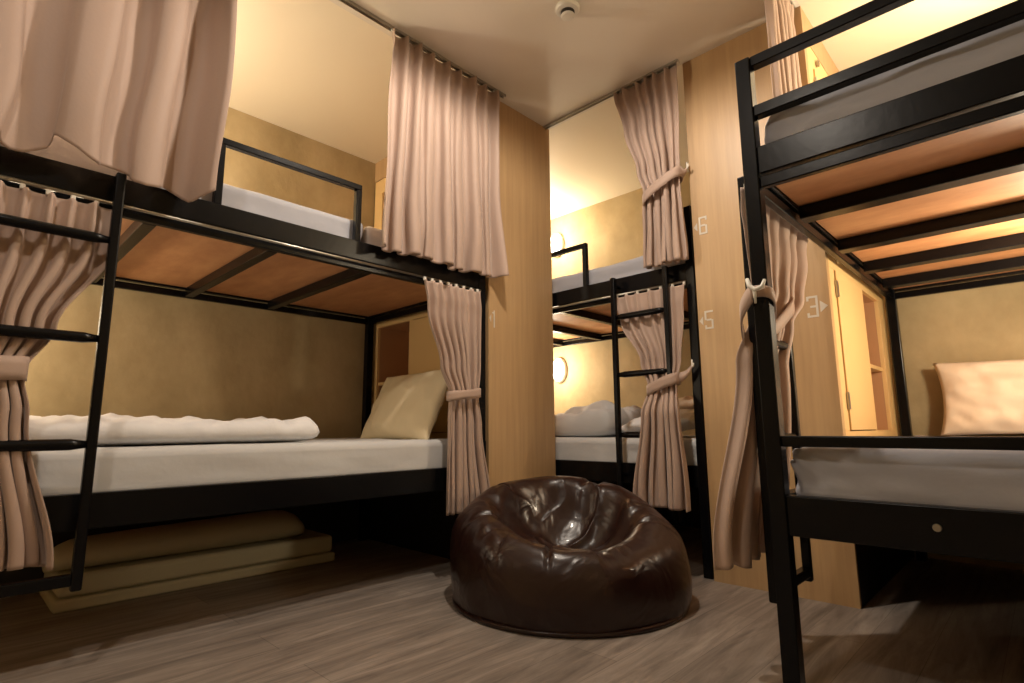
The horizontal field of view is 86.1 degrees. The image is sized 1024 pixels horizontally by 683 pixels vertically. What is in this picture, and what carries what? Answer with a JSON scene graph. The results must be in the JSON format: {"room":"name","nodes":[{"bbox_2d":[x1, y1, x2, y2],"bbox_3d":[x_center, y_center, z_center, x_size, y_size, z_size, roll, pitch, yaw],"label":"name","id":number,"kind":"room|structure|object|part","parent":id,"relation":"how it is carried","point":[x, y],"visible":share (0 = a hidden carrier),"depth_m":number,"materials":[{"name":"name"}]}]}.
{"room":"dormitory","nodes":[
{"label":"dormitory","id":0,"kind":"room"},
{"bbox_2d":[25,107,375,437],"bbox_3d":[-2.170,-0.235,2.402,0.100,2.570,6.945,-9,-12,43],"label":"wall","id":1,"kind":"structure","parent":0,"point":[168,356],"depth_m":3.00,"materials":[{"name":"beige paint"}]},
{"bbox_2d":[367,101,555,558],"bbox_3d":[-0.348,-0.043,3.382,1.130,2.470,0.513,-9,-12,43],"label":"wall","id":2,"kind":"structure","parent":0,"point":[520,414],"depth_m":3.02,"materials":[{"name":"brown wood"}]},
{"bbox_2d":[374,178,385,229],"bbox_3d":[-0.491,-0.732,3.434,0.990,0.800,0.262,-9,-12,43],"label":"locker","id":3,"kind":"object","parent":2,"relation":"attached to","point":[380,186],"visible":0.06,"depth_m":3.69,"materials":[{"name":"brown laminate"}]},
{"bbox_2d":[371,311,448,438],"bbox_3d":[-0.485,0.176,3.289,0.990,0.800,0.262,-9,-12,43],"label":"cabinet","id":4,"kind":"object","parent":2,"relation":"attached to","point":[406,345],"visible":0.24,"depth_m":3.40,"materials":[{"name":"brown laminate"}]},
{"bbox_3d":[-0.425,0.174,3.068,0.452,0.657,0.018,-9,-12,43],"label":"door","id":5,"kind":"part","parent":4,"relation":"part of","materials":[{"name":"brown laminate"}]},
{"bbox_2d":[0,526,1023,682],"bbox_3d":[-0.798,0.867,0.893,3.890,0.100,6.945,-9,-12,43],"label":"floor","id":6,"kind":"structure","parent":0,"point":[377,612],"depth_m":1.75,"materials":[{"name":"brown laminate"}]},
{"bbox_2d":[39,529,334,613],"bbox_3d":[-1.429,1.017,2.539,0.390,0.128,1.120,-9,-12,43],"label":"mattress","id":7,"kind":"object","parent":6,"relation":"on","point":[127,580],"visible":0.67,"depth_m":2.33,"materials":[{"name":"beige fabric"}]},
{"bbox_2d":[42,510,304,572],"bbox_3d":[-1.453,0.873,2.472,0.298,0.135,1.000,-9,-12,43],"label":"mattress","id":8,"kind":"object","parent":7,"relation":"on","point":[197,535],"visible":0.91,"depth_m":2.36,"materials":[{"name":"beige fabric"}]},
{"bbox_2d":[0,137,485,597],"bbox_3d":[-1.169,0.183,2.404,1.160,1.730,1.930,-9,-12,43],"label":"bunk bed","id":9,"kind":"object","parent":6,"relation":"on","point":[160,239],"visible":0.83,"depth_m":2.10,"materials":[{"name":"black metal"}]},
{"bbox_2d":[0,180,110,571],"bbox_3d":[-1.413,0.065,1.384,0.093,1.047,0.617,-9,-12,43],"label":"curtain","id":10,"kind":"object","parent":9,"relation":"hanging from","point":[41,274],"visible":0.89,"depth_m":1.50,"materials":[{"name":"beige fabric"}]},
{"bbox_3d":[-1.203,0.085,1.594,0.071,1.200,0.026,-9,-12,43],"label":"rail","id":11,"kind":"part","parent":9,"relation":"part of","materials":[{"name":"black metal"}]},
{"bbox_2d":[0,135,362,240],"bbox_3d":[-1.413,-0.449,2.296,0.996,0.173,1.210,-9,-12,43],"label":"mattress","id":12,"kind":"object","parent":9,"relation":"on","point":[60,150],"visible":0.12,"depth_m":2.06,"materials":[{"name":"grey fabric"}]},
{"bbox_2d":[31,438,447,495],"bbox_3d":[-1.188,0.512,2.373,0.994,0.159,1.837,-9,-12,43],"label":"mattress","id":13,"kind":"object","parent":9,"relation":"on","point":[128,467],"visible":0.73,"depth_m":1.89,"materials":[{"name":"grey fabric"}]},
{"bbox_2d":[29,413,318,445],"bbox_3d":[-1.438,0.342,2.147,0.933,0.112,1.079,-9,-12,43],"label":"duvet","id":14,"kind":"object","parent":13,"relation":"on","point":[114,429],"visible":0.76,"depth_m":1.84,"materials":[{"name":"white fabric"}]},
{"bbox_2d":[361,370,447,439],"bbox_3d":[-0.570,0.341,2.918,0.212,0.365,0.701,8,-12,-42],"label":"pillow","id":15,"kind":"object","parent":13,"relation":"on","point":[409,406],"visible":0.98,"depth_m":2.79,"materials":[{"name":"beige fabric"}]},
{"bbox_3d":[-0.800,-0.357,2.125,0.010,0.010,1.846,-9,-12,43],"label":"curtain rod","id":16,"kind":"part","parent":9,"relation":"part of","materials":[{"name":"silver metal"}]},
{"bbox_3d":[-0.913,0.486,3.436,0.042,1.450,0.042,-9,-12,43],"label":"post","id":17,"kind":"part","parent":9,"relation":"part of","materials":[{"name":"black metal"}]},
{"bbox_2d":[360,226,447,264],"bbox_3d":[-0.774,-0.346,2.949,1.000,0.170,0.632,-9,-12,43],"label":"bedding","id":18,"kind":"object","parent":9,"relation":"on","point":[370,235],"visible":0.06,"depth_m":2.42,"materials":[{"name":"beige fabric"}]},
{"bbox_2d":[423,276,489,515],"bbox_3d":[-0.253,0.253,2.549,0.086,1.070,0.397,-9,-12,43],"label":"curtain","id":19,"kind":"object","parent":9,"relation":"hanging from","point":[454,312],"visible":0.96,"depth_m":2.55,"materials":[{"name":"beige fabric"}]},
{"bbox_3d":[-0.160,0.367,2.717,0.042,1.450,0.042,-9,-12,43],"label":"post","id":20,"kind":"part","parent":9,"relation":"part of","materials":[{"name":"black metal"}]},
{"bbox_2d":[450,476,691,638],"bbox_3d":[0.220,0.792,2.203,0.916,0.443,0.891,-9,-12,43],"label":"chair","id":21,"kind":"object","parent":6,"relation":"on","point":[566,557],"visible":1,"depth_m":1.90,"materials":[{"name":"brown leather"}]},
{"bbox_2d":[551,205,713,578],"bbox_3d":[0.527,0.355,3.568,1.950,1.730,1.160,-9,-12,43],"label":"bunk bed","id":22,"kind":"object","parent":6,"relation":"on","point":[590,312],"visible":0.34,"depth_m":2.80,"materials":[{"name":"black metal"}]},
{"bbox_2d":[552,256,684,292],"bbox_3d":[0.546,-0.240,3.688,1.872,0.180,1.025,-9,-12,43],"label":"mattress","id":23,"kind":"object","parent":22,"relation":"on","point":[634,266],"visible":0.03,"depth_m":3.04,"materials":[{"name":"grey fabric"}]},
{"bbox_3d":[0.549,0.263,2.798,0.026,1.200,0.071,-9,-12,43],"label":"rail","id":24,"kind":"part","parent":22,"relation":"part of","materials":[{"name":"black metal"}]},
{"bbox_3d":[0.163,-0.182,3.277,1.866,0.010,0.010,-9,-12,43],"label":"curtain rod","id":25,"kind":"part","parent":22,"relation":"part of","materials":[{"name":"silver metal"}]},
{"bbox_2d":[555,435,696,464],"bbox_3d":[0.553,0.687,3.541,1.860,0.154,1.012,-9,-12,43],"label":"mattress","id":26,"kind":"object","parent":22,"relation":"on","point":[566,448],"visible":0.14,"depth_m":2.94,"materials":[{"name":"grey fabric"}]},
{"bbox_2d":[555,400,640,436],"bbox_3d":[0.470,0.510,3.584,0.894,0.212,0.779,-9,-12,43],"label":"duvet","id":27,"kind":"object","parent":26,"relation":"on","point":[596,419],"visible":0.59,"depth_m":3.16,"materials":[{"name":"grey fabric"}]},
{"bbox_2d":[622,409,694,431],"bbox_3d":[0.869,0.443,3.023,0.418,0.142,0.462,-8,-12,39],"label":"pillow","id":28,"kind":"object","parent":26,"relation":"on","point":[686,415],"visible":0.32,"depth_m":2.89,"materials":[{"name":"white fabric"}]},
{"bbox_2d":[678,396,693,408],"bbox_3d":[1.090,0.374,3.296,0.398,0.108,0.442,7,-12,-39],"label":"pillow","id":29,"kind":"object","parent":28,"relation":"on","point":[686,402],"visible":0.15,"depth_m":3.15,"materials":[{"name":"beige fabric"}]},
{"bbox_2d":[617,282,693,512],"bbox_3d":[0.657,0.247,2.614,0.425,1.052,0.158,-9,-12,43],"label":"curtain","id":30,"kind":"object","parent":22,"relation":"hanging from","point":[661,478],"visible":0.94,"depth_m":2.56,"materials":[{"name":"beige fabric"}]},
{"bbox_3d":[0.763,0.229,2.592,0.026,1.200,0.071,-9,-12,43],"label":"rail","id":31,"kind":"part","parent":22,"relation":"part of","materials":[{"name":"black metal"}]},
{"bbox_3d":[0.872,0.193,2.567,0.042,1.730,0.042,-9,-12,43],"label":"post","id":32,"kind":"part","parent":22,"relation":"part of","materials":[{"name":"black metal"}]},
{"bbox_2d":[735,0,1023,682],"bbox_3d":[1.712,0.073,1.847,1.150,1.730,1.960,-9,-12,43],"label":"bunk bed","id":33,"kind":"object","parent":6,"relation":"on","point":[924,188],"visible":0.84,"depth_m":1.48,"materials":[{"name":"black metal"}]},
{"bbox_3d":[0.745,0.104,1.612,0.071,1.260,0.026,-9,-12,43],"label":"rail","id":34,"kind":"part","parent":33,"relation":"part of","materials":[{"name":"black metal"}]},
{"bbox_2d":[713,187,807,569],"bbox_3d":[0.838,0.100,1.769,0.199,1.120,0.732,-8,-12,39],"label":"curtain","id":35,"kind":"object","parent":33,"relation":"hanging from","point":[738,531],"visible":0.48,"depth_m":1.61,"materials":[{"name":"beige fabric"}]},
{"bbox_3d":[0.697,0.025,1.497,0.042,1.730,0.042,-9,-12,43],"label":"post","id":36,"kind":"part","parent":33,"relation":"part of","materials":[{"name":"black metal"}]},
{"bbox_3d":[0.954,0.136,1.826,0.071,1.260,0.026,-9,-12,43],"label":"rail","id":37,"kind":"part","parent":33,"relation":"part of","materials":[{"name":"black metal"}]},
{"bbox_3d":[1.339,-0.350,2.275,0.010,0.010,1.876,-9,-12,43],"label":"curtain rod","id":38,"kind":"part","parent":33,"relation":"part of","materials":[{"name":"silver metal"}]},
{"bbox_3d":[1.064,-0.873,1.274,0.996,0.032,0.032,-9,-12,43],"label":"foot rail","id":39,"kind":"part","parent":33,"relation":"part of","materials":[{"name":"black metal"}]},
{"bbox_3d":[1.063,-0.718,1.248,0.996,0.034,0.032,-9,-12,43],"label":"foot rail","id":40,"kind":"part","parent":33,"relation":"part of","materials":[{"name":"black metal"}]},
{"bbox_2d":[764,19,1023,143],"bbox_3d":[1.730,-0.534,1.919,0.993,0.193,1.878,-9,-12,43],"label":"mattress","id":41,"kind":"object","parent":33,"relation":"on","point":[1005,43],"visible":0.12,"depth_m":1.36,"materials":[{"name":"grey fabric"}]},
{"bbox_3d":[1.072,0.206,1.103,0.996,0.028,0.032,-9,-12,43],"label":"foot rail","id":42,"kind":"part","parent":33,"relation":"part of","materials":[{"name":"black metal"}]},
{"bbox_2d":[790,435,1023,510],"bbox_3d":[1.736,0.398,1.770,0.990,0.164,1.879,-9,-12,43],"label":"mattress","id":43,"kind":"object","parent":33,"relation":"on","point":[988,479],"visible":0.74,"depth_m":1.26,"materials":[{"name":"grey fabric"}]},
{"bbox_2d":[933,359,1023,434],"bbox_3d":[2.412,0.235,2.422,0.860,0.357,0.184,-9,-12,43],"label":"pillow","id":44,"kind":"object","parent":43,"relation":"on","point":[981,397],"visible":1,"depth_m":2.55,"materials":[{"name":"beige fabric"}]},
{"bbox_3d":[2.032,0.370,2.838,0.042,1.450,0.042,-9,-12,43],"label":"post","id":45,"kind":"part","parent":33,"relation":"part of","materials":[{"name":"black metal"}]},
{"bbox_2d":[229,0,1016,218],"bbox_3d":[-0.817,-1.672,1.296,3.690,0.100,6.745,-9,-12,43],"label":"ceiling","id":46,"kind":"structure","parent":0,"point":[316,70],"depth_m":2.67,"materials":[{"name":"beige paint"}]},
{"bbox_2d":[339,0,505,97],"bbox_3d":[-1.039,-1.501,1.997,0.022,0.014,2.870,-9,-12,43],"label":"track","id":47,"kind":"object","parent":46,"relation":"attached to","point":[351,4],"visible":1,"depth_m":2.56,"materials":[{"name":"silver metal"}]},
{"bbox_2d":[0,0,236,202],"bbox_3d":[-1.457,-1.049,1.462,0.156,1.062,1.328,-9,-12,43],"label":"curtain","id":48,"kind":"object","parent":47,"relation":"hanging from","point":[141,88],"visible":1,"depth_m":1.70,"materials":[{"name":"beige fabric"}]},
{"bbox_2d":[381,27,508,277],"bbox_3d":[-0.312,-0.872,2.646,0.109,1.057,0.730,-9,-12,43],"label":"curtain","id":49,"kind":"object","parent":47,"relation":"hanging from","point":[442,203],"visible":1,"depth_m":2.62,"materials":[{"name":"beige fabric"}]},
{"bbox_2d":[555,0,579,20],"bbox_3d":[0.242,-1.431,2.387,0.106,0.048,0.106,-9,-12,43],"label":"smoke detector","id":50,"kind":"object","parent":46,"relation":"attached to","point":[566,10],"visible":1,"depth_m":2.36,"materials":[{"name":"white plastic"}]},
{"bbox_2d":[561,7,574,13],"bbox_3d":[0.242,-1.426,2.386,0.060,0.018,0.060,-9,-12,43],"label":"vent","id":51,"kind":"object","parent":50,"relation":"attached to","point":[564,10],"depth_m":2.36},
{"bbox_2d":[543,59,678,129],"bbox_3d":[0.513,-1.348,3.035,0.880,0.014,0.022,-9,-12,43],"label":"track","id":52,"kind":"object","parent":46,"relation":"attached to","point":[673,63],"visible":1,"depth_m":3.04,"materials":[{"name":"silver metal"}]},
{"bbox_2d":[613,61,688,268],"bbox_3d":[0.700,-0.874,2.767,0.391,1.029,0.102,-9,-12,43],"label":"curtain","id":53,"kind":"object","parent":52,"relation":"hanging from","point":[648,111],"visible":1,"depth_m":2.73,"materials":[{"name":"beige fabric"}]},
{"bbox_3d":[0.914,-1.503,2.078,0.022,0.014,0.900,-9,-12,43],"label":"track","id":54,"kind":"object","parent":46,"relation":"attached to","visible":0},
{"bbox_2d":[764,0,801,97],"bbox_3d":[1.108,-0.953,2.195,0.050,1.061,0.337,-9,-12,43],"label":"curtain","id":55,"kind":"object","parent":54,"relation":"hanging from","point":[785,73],"visible":0.3,"depth_m":2.17,"materials":[{"name":"beige fabric"}]},
{"bbox_2d":[683,6,861,608],"bbox_3d":[1.073,-0.211,2.391,0.550,2.470,0.018,-9,-12,43],"label":"wall","id":56,"kind":"structure","parent":0,"point":[710,91],"depth_m":2.46,"materials":[{"name":"brown wood"}]},
{"bbox_2d":[694,216,707,234],"bbox_3d":[0.894,-0.548,2.603,0.066,0.086,0.001,-9,-12,43],"label":"number","id":57,"kind":"object","parent":56,"relation":"attached to","point":[705,217],"visible":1,"depth_m":2.60,"materials":[{"name":"beige paint"}]},
{"bbox_2d":[699,310,713,328],"bbox_3d":[0.897,-0.099,2.532,0.066,0.086,0.001,-9,-12,43],"label":"number","id":58,"kind":"object","parent":56,"relation":"attached to","point":[705,312],"visible":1,"depth_m":2.53,"materials":[{"name":"beige paint"}]},
{"bbox_2d":[806,295,827,317],"bbox_3d":[1.231,-0.143,2.212,0.077,0.088,0.001,-9,-12,43],"label":"number","id":59,"kind":"object","parent":56,"relation":"attached to","point":[823,306],"visible":1,"depth_m":2.21,"materials":[{"name":"beige paint"}]},
{"bbox_2d":[551,172,1023,569],"bbox_3d":[1.572,-0.084,3.534,3.890,2.570,0.100,-9,-12,43],"label":"wall","id":60,"kind":"structure","parent":0,"point":[983,323],"depth_m":2.94,"materials":[{"name":"beige paint"}]},
{"bbox_2d":[551,233,563,256],"bbox_3d":[0.371,-0.832,4.696,0.139,0.210,0.080,-9,-12,43],"label":"wall lamp","id":61,"kind":"object","parent":60,"relation":"attached to","point":[557,241],"visible":0.68,"depth_m":4.66,"materials":[{"name":"white glass"}]},
{"bbox_3d":[0.358,-0.834,4.683,0.112,0.170,0.043,-9,-12,43],"label":"glass","id":62,"kind":"part","parent":61,"relation":"part of","materials":[{"name":"white glass"}]},
{"bbox_2d":[554,358,566,382],"bbox_3d":[0.379,0.235,4.527,0.139,0.210,0.080,-9,-12,43],"label":"wall lamp","id":63,"kind":"object","parent":60,"relation":"attached to","point":[560,367],"visible":0.77,"depth_m":4.50,"materials":[{"name":"white glass"}]},
{"bbox_3d":[0.366,0.233,4.514,0.112,0.170,0.043,-9,-12,43],"label":"glass","id":64,"kind":"part","parent":63,"relation":"part of","materials":[{"name":"white glass"}]},
{"bbox_2d":[802,10,914,606],"bbox_3d":[1.658,-0.180,2.610,0.018,2.470,1.114,-9,-12,43],"label":"wall","id":65,"kind":"structure","parent":0,"point":[877,566],"depth_m":2.27,"materials":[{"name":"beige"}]},
{"bbox_2d":[807,47,827,82],"bbox_3d":[1.578,-0.848,2.799,0.262,0.800,1.090,-9,-12,43],"label":"locker","id":66,"kind":"object","parent":65,"relation":"attached to","point":[816,71],"visible":0.16,"depth_m":2.44,"materials":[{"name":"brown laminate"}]},
{"bbox_3d":[1.492,-0.856,2.540,0.018,0.657,0.452,-9,-12,43],"label":"door","id":67,"kind":"part","parent":66,"relation":"part of","materials":[{"name":"laminate"}]},
{"bbox_2d":[828,254,899,435],"bbox_3d":[1.585,0.060,2.655,0.262,0.800,1.090,-9,-12,43],"label":"cabinet","id":68,"kind":"object","parent":65,"relation":"attached to","point":[860,318],"visible":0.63,"depth_m":2.46,"materials":[{"name":"brown laminate"}]},
{"bbox_3d":[1.498,0.053,2.396,0.018,0.657,0.452,-9,-12,43],"label":"door","id":69,"kind":"part","parent":68,"relation":"part of","materials":[{"name":"brown laminate"}]},
{"bbox_2d":[870,364,882,371],"bbox_3d":[1.709,0.140,2.781,0.228,0.020,0.340,-9,-12,43],"label":"shelf","id":70,"kind":"object","parent":68,"relation":"attached to","point":[875,367],"depth_m":2.77,"materials":[{"name":"laminate"}]}
]}

